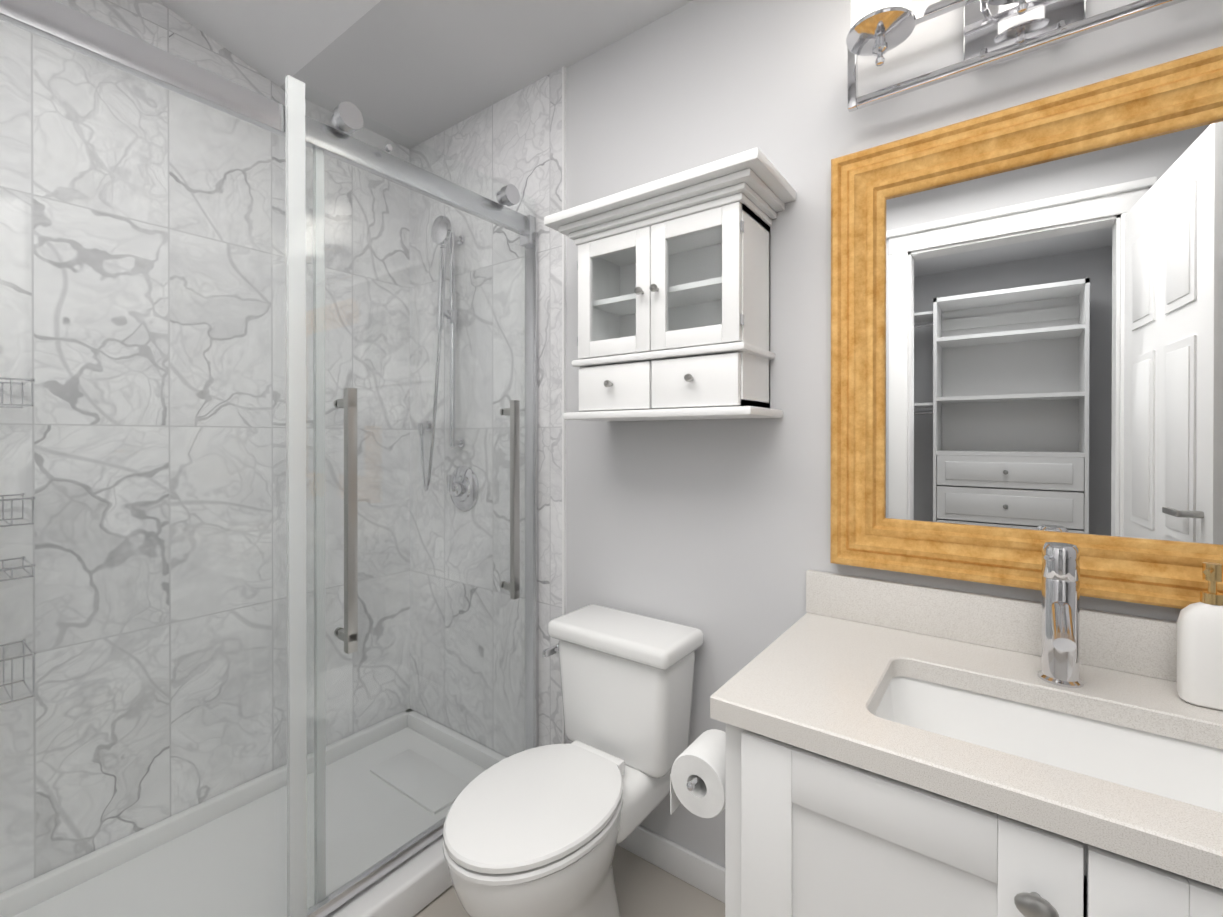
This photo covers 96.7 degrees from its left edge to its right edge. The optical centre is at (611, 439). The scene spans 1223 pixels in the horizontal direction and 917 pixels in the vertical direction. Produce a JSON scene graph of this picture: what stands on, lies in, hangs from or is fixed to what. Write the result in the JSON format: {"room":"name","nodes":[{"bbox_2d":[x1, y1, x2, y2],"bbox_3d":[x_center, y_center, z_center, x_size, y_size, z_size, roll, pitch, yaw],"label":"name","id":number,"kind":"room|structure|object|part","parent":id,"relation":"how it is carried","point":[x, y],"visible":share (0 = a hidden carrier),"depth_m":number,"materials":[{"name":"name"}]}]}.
{"room":"bathroom","nodes":[
{"label":"bathroom","id":0,"kind":"room"},
{"bbox_2d":[158,0,692,148],"bbox_3d":[-0.189,-1.422,0.700,3.200,0.427,2.020,0,0,36],"label":"ceiling","id":1,"kind":"structure","parent":0,"point":[419,71],"depth_m":1.68,"materials":[{"name":"paint"}]},
{"bbox_2d":[413,844,724,916],"bbox_3d":[-0.193,1.262,0.713,3.230,0.060,2.060,0,0,36],"label":"floor","id":2,"kind":"structure","parent":0,"point":[644,888],"depth_m":1.46,"materials":[{"name":"beige tile"}]},
{"bbox_2d":[0,0,538,916],"bbox_3d":[-0.969,0.211,1.433,0.798,2.035,1.508,0,0,36],"label":"shower enclosure","id":3,"kind":"object","parent":2,"relation":"on","point":[350,826],"visible":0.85,"depth_m":1.36,"materials":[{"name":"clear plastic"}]},
{"bbox_2d":[443,604,703,916],"bbox_3d":[-0.105,0.868,1.314,0.403,0.722,0.664,0,0,36],"label":"toilet","id":4,"kind":"object","parent":2,"relation":"on","point":[541,831],"visible":1,"depth_m":1.30,"materials":[{"name":"white ceramic"}]},
{"bbox_2d":[710,542,1222,916],"bbox_3d":[0.687,0.706,0.820,0.930,1.050,0.559,0,0,36],"label":"bathroom vanity","id":5,"kind":"object","parent":2,"relation":"on","point":[895,749],"visible":1,"depth_m":0.82,"materials":[{"name":"white paint"}]},
{"bbox_2d":[670,729,725,817],"bbox_3d":[0.192,0.617,1.006,0.116,0.127,0.198,0,0,36],"label":"toilet paper roll","id":6,"kind":"object","parent":5,"relation":"attached to","point":[697,781],"visible":0.69,"depth_m":0.96,"materials":[{"name":"white paper"}]},
{"bbox_2d":[1177,562,1222,710],"bbox_3d":[0.938,0.305,0.848,0.076,0.222,0.054,0,0,36],"label":"soap bottle","id":7,"kind":"object","parent":5,"relation":"on","point":[1200,653],"visible":1,"depth_m":0.84,"materials":[{"name":"white"}]},
{"bbox_2d":[566,0,1222,867],"bbox_3d":[0.369,-0.321,1.473,3.230,3.100,0.120,0,0,36],"label":"wall","id":8,"kind":"structure","parent":0,"point":[718,532],"depth_m":1.41,"materials":[{"name":"grey paint"}]},
{"bbox_2d":[409,68,561,757],"bbox_3d":[-0.500,-0.353,2.030,0.850,3.000,0.010,0,0,36],"label":"wall","id":9,"kind":"structure","parent":8,"relation":"attached to","point":[515,139],"depth_m":1.99,"materials":[{"name":"tile"}]},
{"bbox_2d":[418,216,478,510],"bbox_3d":[-0.654,-0.275,2.066,0.322,1.093,0.114,0,0,36],"label":"handheld shower head","id":10,"kind":"object","parent":9,"relation":"attached to","point":[442,223],"depth_m":2.03,"materials":[{"name":"silver metal"}]},
{"bbox_2d":[562,66,565,743],"bbox_3d":[-0.154,-0.272,1.775,0.008,3.000,0.012,0,0,36],"label":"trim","id":11,"kind":"structure","parent":8,"relation":"attached to","point":[563,354],"depth_m":1.77,"materials":[{"name":"white paint"}]},
{"bbox_2d":[544,148,795,420],"bbox_3d":[0.134,-0.332,1.410,0.607,0.555,0.255,0,0,36],"label":"upper cabinet","id":12,"kind":"object","parent":8,"relation":"attached to","point":[674,297],"visible":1,"depth_m":1.34,"materials":[{"name":"white paint"}]},
{"bbox_2d":[617,825,724,902],"bbox_3d":[0.167,1.186,1.543,0.792,0.085,0.014,0,0,36],"label":"baseboard","id":13,"kind":"structure","parent":8,"relation":"attached to","point":[703,874],"depth_m":1.51,"materials":[{"name":"white paint"}]},
{"bbox_2d":[846,0,1186,111],"bbox_3d":[0.750,-0.870,0.992,0.608,0.299,0.198,0,0,36],"label":"sconce","id":14,"kind":"object","parent":8,"relation":"attached to","point":[996,31],"depth_m":1.07,"materials":[{"name":"silver metal"}]},
{"bbox_3d":[0.729,-0.924,0.964,0.568,0.192,0.108,0,0,36],"label":"vanity light sconce shade","id":15,"kind":"part","parent":14,"relation":"part of","materials":[{"name":"white glass"}]},
{"bbox_2d":[830,46,1222,608],"bbox_3d":[0.841,-0.179,1.026,0.810,0.931,0.040,0,0,36],"label":"framed mirror","id":16,"kind":"object","parent":8,"relation":"attached to","point":[1026,331],"visible":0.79,"depth_m":1.05,"materials":[{"name":"brown wood"}]},
{"bbox_3d":[-1.462,-0.322,1.564,0.130,3.100,1.900,0,0,36],"label":"wall","id":17,"kind":"structure","parent":0,"visible":0},
{"bbox_2d":[0,0,409,892],"bbox_3d":[-1.296,-0.352,1.671,0.010,3.000,1.531,0,0,36],"label":"wall","id":18,"kind":"structure","parent":17,"relation":"attached to","point":[160,24],"depth_m":1.63,"materials":[{"name":"tile"}]},
{"bbox_2d":[0,377,35,705],"bbox_3d":[-1.528,0.029,1.197,0.150,2.198,0.341,0,0,36],"label":"shower caddy","id":19,"kind":"object","parent":18,"relation":"hanging from","point":[31,565],"depth_m":1.29,"materials":[{"name":"silver metal"}]}
]}

